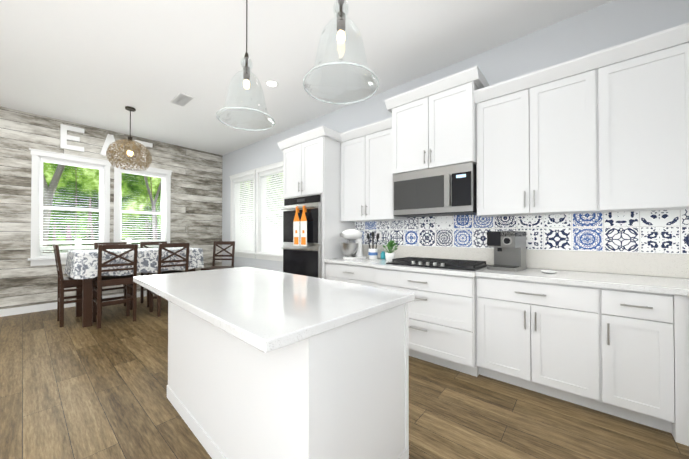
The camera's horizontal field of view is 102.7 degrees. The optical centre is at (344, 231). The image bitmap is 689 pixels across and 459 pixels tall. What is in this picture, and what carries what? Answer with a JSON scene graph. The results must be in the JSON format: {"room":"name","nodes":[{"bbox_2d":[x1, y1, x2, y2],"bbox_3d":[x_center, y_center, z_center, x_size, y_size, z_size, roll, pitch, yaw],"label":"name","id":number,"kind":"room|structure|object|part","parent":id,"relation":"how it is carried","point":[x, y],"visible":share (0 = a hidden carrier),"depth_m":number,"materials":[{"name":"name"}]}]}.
{"room":"kitchen","nodes":[
{"label":"kitchen","id":0,"kind":"room"},
{"bbox_2d":[0,107,221,308],"bbox_3d":[-5.443,-0.310,3.946,0.160,3.160,7.400,0,-1,41],"label":"wall","id":1,"kind":"structure","parent":0,"point":[196,202],"depth_m":4.58,"materials":[{"name":"grey wood"}]},
{"bbox_2d":[28,148,110,265],"bbox_3d":[-4.698,-0.386,4.770,0.220,1.857,1.020,0,-1,41],"label":"window","id":2,"kind":"structure","parent":1,"relation":"in","point":[39,257],"depth_m":4.60,"materials":[{"name":"white wood"}]},
{"bbox_2d":[60,124,83,151],"bbox_3d":[-4.659,-1.599,4.715,0.038,0.406,0.283,0,-1,41],"label":"eat sign","id":3,"kind":"object","parent":1,"relation":"attached to","point":[65,137],"depth_m":4.68,"materials":[{"name":"white"}]},
{"bbox_2d":[0,291,153,316],"bbox_3d":[-5.376,1.214,3.874,0.018,0.110,7.400,0,-1,41],"label":"baseboard","id":4,"kind":"structure","parent":1,"relation":"attached to","point":[25,309],"depth_m":4.40,"materials":[{"name":"white wood"}]},
{"bbox_2d":[100,134,119,157],"bbox_3d":[-4.334,-1.592,5.095,0.038,0.406,0.270,0,-1,41],"label":"eat sign","id":5,"kind":"object","parent":1,"relation":"attached to","point":[110,139],"depth_m":5.07,"materials":[{"name":"white"}]},
{"bbox_2d":[113,163,171,246],"bbox_3d":[-4.044,-0.379,5.533,0.220,1.857,0.990,0,-1,41],"label":"window","id":6,"kind":"structure","parent":1,"relation":"in","point":[164,175],"depth_m":5.56,"materials":[{"name":"white wood"}]},
{"bbox_2d":[134,140,152,161],"bbox_3d":[-4.001,-1.597,5.483,0.038,0.397,0.297,0,-1,41],"label":"eat sign","id":7,"kind":"object","parent":1,"relation":"attached to","point":[145,144],"depth_m":5.48,"materials":[{"name":"white"}]},
{"bbox_2d":[0,0,613,155],"bbox_3d":[-2.451,-1.965,1.398,8.040,0.100,7.720,0,-1,41],"label":"ceiling","id":8,"kind":"structure","parent":0,"point":[101,64],"depth_m":2.93,"materials":[{"name":"white paint"}]},
{"bbox_2d":[106,106,151,170],"bbox_3d":[-3.263,-1.431,4.196,0.550,0.912,0.550,0,-1,41],"label":"pendant light","id":9,"kind":"object","parent":8,"relation":"hanging from","point":[130,152],"visible":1,"depth_m":4.16,"materials":[{"name":"wicker"}]},
{"bbox_3d":[-3.263,-1.184,4.193,0.550,0.418,0.550,0,-1,41],"label":"lamp shade","id":10,"kind":"part","parent":9,"relation":"part of","materials":[{"name":"wicker"}]},
{"bbox_3d":[-3.263,-1.522,4.197,0.130,0.729,0.130,0,-1,41],"label":"cord","id":11,"kind":"part","parent":9,"relation":"part of","materials":[{"name":"brown metal"}]},
{"bbox_2d":[170,92,193,106],"bbox_3d":[-2.320,-1.882,3.932,0.400,0.016,0.180,0,-1,41],"label":"ceiling vent","id":12,"kind":"object","parent":8,"relation":"in","point":[181,99],"visible":1,"depth_m":3.91,"materials":[{"name":"white metal"}]},
{"bbox_2d":[216,0,274,130],"bbox_3d":[-0.666,-1.333,1.877,0.378,1.153,0.378,0,-1,41],"label":"glass pendant light","id":13,"kind":"object","parent":8,"relation":"hanging from","point":[245,71],"visible":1,"depth_m":1.86,"materials":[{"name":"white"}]},
{"bbox_3d":[-0.666,-0.971,1.874,0.378,0.429,0.378,0,-1,41],"label":"lamp shade","id":14,"kind":"part","parent":13,"relation":"part of","materials":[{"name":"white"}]},
{"bbox_3d":[-0.666,-1.441,1.878,0.130,0.936,0.130,0,-1,41],"label":"cord","id":15,"kind":"part","parent":13,"relation":"part of","materials":[{"name":"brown metal"}]},
{"bbox_2d":[265,80,278,86],"bbox_3d":[-0.927,-1.890,3.515,0.169,0.007,0.169,0,-1,17],"label":"recessed light","id":16,"kind":"object","parent":8,"relation":"in","point":[271,83],"visible":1,"depth_m":3.48,"materials":[{"name":"white plastic"}]},
{"bbox_2d":[303,0,378,103],"bbox_3d":[-0.017,-1.317,1.374,0.378,1.193,0.378,0,-1,41],"label":"glass pendant light","id":17,"kind":"object","parent":8,"relation":"hanging from","point":[340,23],"visible":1,"depth_m":1.35,"materials":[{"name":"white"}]},
{"bbox_3d":[-0.017,-1.426,1.375,0.130,0.976,0.130,0,-1,41],"label":"cord","id":18,"kind":"part","parent":17,"relation":"part of","materials":[{"name":"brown metal"}]},
{"bbox_2d":[0,295,688,458],"bbox_3d":[-2.451,1.295,1.367,8.040,0.100,7.720,0,-1,41],"label":"floor","id":19,"kind":"structure","parent":0,"point":[72,388],"depth_m":1.93,"materials":[{"name":"brown wood"}]},
{"bbox_2d":[53,244,101,326],"bbox_3d":[-3.819,0.719,3.941,0.420,1.101,0.470,0,-1,41],"label":"chair","id":20,"kind":"object","parent":19,"relation":"on","point":[66,282],"visible":0.71,"depth_m":3.76,"materials":[{"name":"brown wood"}]},
{"bbox_2d":[94,242,132,309],"bbox_3d":[-3.793,0.725,4.524,0.470,1.101,0.420,0,-1,41],"label":"chair","id":21,"kind":"object","parent":19,"relation":"on","point":[115,288],"visible":0.31,"depth_m":4.53,"materials":[{"name":"brown wood"}]},
{"bbox_2d":[92,244,137,328],"bbox_3d":[-3.241,0.719,3.893,0.470,1.101,0.420,0,-1,41],"label":"chair","id":22,"kind":"object","parent":19,"relation":"on","point":[99,281],"visible":0.94,"depth_m":3.81,"materials":[{"name":"brown wood"}]},
{"bbox_2d":[64,247,203,327],"bbox_3d":[-3.314,0.778,4.449,1.046,0.994,1.649,0,-1,41],"label":"dining table","id":23,"kind":"object","parent":19,"relation":"on","point":[82,265],"visible":0.71,"depth_m":3.90,"materials":[{"name":"white fabric"}]},
{"bbox_2d":[140,241,174,306],"bbox_3d":[-3.390,0.729,4.995,0.470,1.101,0.420,0,-1,41],"label":"chair","id":24,"kind":"object","parent":19,"relation":"on","point":[142,244],"visible":0.19,"depth_m":4.95,"materials":[{"name":"brown wood"}]},
{"bbox_2d":[149,243,189,316],"bbox_3d":[-2.799,0.724,4.410,0.470,1.101,0.420,0,-1,41],"label":"chair","id":25,"kind":"object","parent":19,"relation":"on","point":[163,246],"visible":0.48,"depth_m":4.28,"materials":[{"name":"brown wood"}]},
{"bbox_2d":[201,241,234,270],"bbox_3d":[-2.375,0.731,5.205,0.420,1.101,0.470,0,-1,3],"label":"chair","id":26,"kind":"object","parent":19,"relation":"on","point":[217,244],"visible":0.5,"depth_m":5.39,"materials":[{"name":"brown wood"}]},
{"bbox_2d":[167,302,408,458],"bbox_3d":[-0.484,0.812,1.804,1.662,0.876,0.749,-1,-1,43],"label":"kitchen island","id":27,"kind":"object","parent":19,"relation":"on","point":[266,364],"depth_m":1.25,"materials":[{"name":"white wood"}]},
{"bbox_2d":[133,266,414,353],"bbox_3d":[-0.605,0.354,1.786,1.850,0.040,0.915,-1,-1,43],"label":"island countertop","id":28,"kind":"structure","parent":27,"relation":"on","point":[269,311],"depth_m":1.33,"materials":[{"name":"white stone"}]},
{"bbox_2d":[281,126,356,278],"bbox_3d":[-0.393,-0.029,4.037,0.848,2.600,0.678,0,-1,41],"label":"tall cabinet","id":29,"kind":"object","parent":19,"relation":"on","point":[313,226],"depth_m":3.70,"materials":[{"name":"white wood"}]},
{"bbox_2d":[325,262,372,285],"bbox_3d":[0.262,0.828,3.508,0.820,0.875,0.616,0,-1,41],"label":"base cabinet","id":30,"kind":"object","parent":19,"relation":"on","point":[362,275],"depth_m":3.27,"materials":[{"name":"white wood"}]},
{"bbox_2d":[373,270,484,376],"bbox_3d":[0.957,0.822,2.873,1.062,0.875,0.676,0,-1,41],"label":"base cabinet","id":31,"kind":"object","parent":19,"relation":"on","point":[446,316],"depth_m":2.49,"materials":[{"name":"white wood"}]},
{"bbox_2d":[485,278,616,415],"bbox_3d":[1.649,0.817,2.320,0.852,0.875,0.616,0,-1,41],"label":"base cabinet","id":32,"kind":"object","parent":19,"relation":"on","point":[560,342],"depth_m":2.02,"materials":[{"name":"white wood"}]},
{"bbox_2d":[325,258,688,297],"bbox_3d":[1.289,0.361,2.575,3.593,0.039,0.704,0,-1,41],"label":"countertop","id":33,"kind":"structure","parent":32,"relation":"on","point":[643,283],"depth_m":2.09,"materials":[{"name":"white stone"}]},
{"bbox_2d":[340,229,365,258],"bbox_3d":[0.100,0.156,3.639,0.257,0.389,0.360,0,-1,41],"label":"mixer","id":34,"kind":"object","parent":33,"relation":"on","point":[349,250],"visible":1,"depth_m":3.56,"materials":[{"name":"white metal"}]},
{"bbox_2d":[367,232,378,258],"bbox_3d":[0.369,0.173,3.570,0.184,0.353,0.139,0,-1,41],"label":"utensil crock","id":35,"kind":"object","parent":33,"relation":"on","point":[372,252],"visible":1,"depth_m":3.53,"materials":[{"name":"white ceramic"}]},
{"bbox_2d":[381,251,384,258],"bbox_3d":[0.501,0.300,3.562,0.070,0.100,0.068,0,-1,41],"label":"jar","id":36,"kind":"object","parent":33,"relation":"on","point":[383,255],"visible":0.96,"depth_m":3.53,"materials":[{"name":"teal"}]},
{"bbox_2d":[382,240,397,260],"bbox_3d":[0.550,0.219,3.333,0.244,0.257,0.222,0,-1,41],"label":"plant","id":37,"kind":"object","parent":33,"relation":"on","point":[390,255],"visible":0.94,"depth_m":3.31,"materials":[{"name":"green plant"}]},
{"bbox_2d":[385,258,488,269],"bbox_3d":[0.956,0.320,2.879,0.900,0.048,0.515,0,-1,41],"label":"cooktop","id":38,"kind":"object","parent":33,"relation":"in","point":[441,263],"depth_m":2.77,"materials":[{"name":"black glass"}]},
{"bbox_2d":[487,231,526,271],"bbox_3d":[1.485,0.167,2.525,0.321,0.345,0.230,0,-1,-41],"label":"coffee maker","id":39,"kind":"object","parent":33,"relation":"on","point":[509,247],"visible":1,"depth_m":2.47,"materials":[{"name":"silver metal"}]},
{"bbox_2d":[540,270,557,272],"bbox_3d":[1.685,0.330,2.270,0.120,0.016,0.120,0,-1,41],"label":"spoon rest","id":40,"kind":"object","parent":33,"relation":"on","point":[547,271],"visible":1,"depth_m":2.27,"materials":[{"name":"white ceramic"}]},
{"bbox_2d":[617,290,688,445],"bbox_3d":[2.049,0.814,1.977,0.469,0.875,0.616,0,-1,41],"label":"base cabinet","id":41,"kind":"object","parent":19,"relation":"on","point":[653,343],"depth_m":1.70,"materials":[{"name":"white wood"}]},
{"bbox_2d":[685,290,688,297],"bbox_3d":[1.539,0.342,0.591,0.631,0.039,2.120,0,-1,41],"label":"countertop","id":42,"kind":"structure","parent":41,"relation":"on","point":[686,291],"depth_m":1.60,"materials":[{"name":"white stone"}]},
{"bbox_2d":[685,298,688,333],"bbox_3d":[2.060,0.806,1.199,0.595,0.875,0.512,0,-1,41],"label":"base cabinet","id":43,"kind":"object","parent":19,"relation":"on","point":[686,299],"depth_m":1.61,"materials":[{"name":"white wood"}]},
{"bbox_2d":[222,0,688,271],"bbox_3d":[0.008,-0.307,4.253,8.040,3.160,0.160,0,-1,41],"label":"wall","id":44,"kind":"structure","parent":0,"point":[609,25],"depth_m":2.72,"materials":[{"name":"white paint"}]},
{"bbox_2d":[228,169,255,258],"bbox_3d":[-2.206,-0.373,6.111,1.100,1.857,0.220,0,-1,41],"label":"window","id":45,"kind":"structure","parent":44,"relation":"in","point":[241,225],"depth_m":6.11,"materials":[{"name":"white"}]},
{"bbox_2d":[254,161,283,260],"bbox_3d":[-1.386,-0.380,5.409,1.100,1.857,0.220,0,-1,41],"label":"window","id":46,"kind":"structure","parent":44,"relation":"in","point":[269,240],"depth_m":5.46,"materials":[{"name":"white"}]},
{"bbox_2d":[341,126,376,221],"bbox_3d":[0.230,-0.740,3.742,0.486,1.185,0.326,0,-1,41],"label":"upper cabinet","id":47,"kind":"object","parent":44,"relation":"attached to","point":[354,152],"depth_m":3.61,"materials":[{"name":"white wood"}]},
{"bbox_2d":[369,126,408,221],"bbox_3d":[0.506,-0.687,3.505,0.486,1.075,0.326,0,-1,41],"label":"upper cabinet","id":48,"kind":"object","parent":44,"relation":"attached to","point":[379,141],"depth_m":3.37,"materials":[{"name":"white wood"}]},
{"bbox_2d":[389,94,432,165],"bbox_3d":[0.860,-1.040,3.159,0.506,0.755,0.396,0,-1,41],"label":"upper cabinet","id":49,"kind":"object","parent":44,"relation":"attached to","point":[411,124],"depth_m":3.02,"materials":[{"name":"white wood"}]},
{"bbox_2d":[389,158,456,217],"bbox_3d":[0.920,-0.459,3.086,0.655,0.531,0.421,0,-1,41],"label":"microwave","id":50,"kind":"object","parent":44,"relation":"attached to","point":[416,189],"depth_m":2.95,"materials":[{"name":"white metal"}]},
{"bbox_2d":[433,78,484,161],"bbox_3d":[1.151,-1.043,2.909,0.506,0.755,0.396,0,-1,41],"label":"upper cabinet","id":51,"kind":"object","parent":44,"relation":"attached to","point":[454,109],"depth_m":2.70,"materials":[{"name":"white wood"}]},
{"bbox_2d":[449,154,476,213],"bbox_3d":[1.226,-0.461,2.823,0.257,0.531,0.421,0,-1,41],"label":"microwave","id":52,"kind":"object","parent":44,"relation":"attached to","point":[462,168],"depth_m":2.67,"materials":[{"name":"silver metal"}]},
{"bbox_2d":[473,82,544,217],"bbox_3d":[1.553,-0.696,2.608,0.491,1.075,0.326,0,-1,41],"label":"upper cabinet","id":53,"kind":"object","parent":44,"relation":"attached to","point":[508,126],"depth_m":2.47,"materials":[{"name":"white wood"}]},
{"bbox_2d":[355,209,688,253],"bbox_3d":[1.514,-0.016,2.843,3.593,0.370,0.010,0,-1,41],"label":"backsplash","id":54,"kind":"structure","parent":44,"relation":"attached to","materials":[{"name":"tile"}]},
{"bbox_2d":[541,62,612,217],"bbox_3d":[1.858,-0.698,2.346,0.558,1.075,0.326,0,-1,41],"label":"upper cabinet","id":55,"kind":"object","parent":44,"relation":"attached to","point":[581,170],"depth_m":2.17,"materials":[{"name":"white wood"}]},
{"bbox_2d":[613,38,688,213],"bbox_3d":[2.181,-0.701,2.070,0.557,1.075,0.326,0,-1,41],"label":"upper cabinet","id":56,"kind":"object","parent":44,"relation":"attached to","point":[651,91],"depth_m":1.91,"materials":[{"name":"white wood"}]},
{"label":"outside","id":57,"kind":"structure","parent":0,"visible":0},
{"bbox_2d":[43,162,283,252],"bbox_3d":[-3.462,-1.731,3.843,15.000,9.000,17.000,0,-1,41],"label":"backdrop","id":58,"kind":"structure","parent":57,"point":[88,182],"depth_m":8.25,"materials":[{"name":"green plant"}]},
{"bbox_3d":[-3.463,1.429,3.813,15.000,0.080,17.000,0,-1,41],"label":"ground","id":59,"kind":"structure","parent":57,"visible":0},
{"bbox_2d":[43,164,64,252],"bbox_3d":[-7.326,-1.379,6.877,1.784,5.668,0.270,1,-1,-43],"label":"trunk","id":60,"kind":"object","parent":59,"relation":"on","point":[56,177],"depth_m":6.80,"materials":[{"name":"beige plant"}]},
{"bbox_2d":[43,239,160,252],"bbox_3d":[-6.192,0.773,5.828,0.100,1.230,6.500,0,-1,41],"label":"fence","id":61,"kind":"object","parent":59,"relation":"on","point":[78,242],"visible":0.12,"depth_m":6.14,"materials":[{"name":"white wood"}]},
{"bbox_2d":[144,176,160,247],"bbox_3d":[-6.197,-1.359,9.007,1.755,5.659,0.187,1,-1,-43],"label":"trunk","id":62,"kind":"object","parent":59,"relation":"on","point":[153,203],"depth_m":8.92,"materials":[{"name":"beige plant"}]}
]}

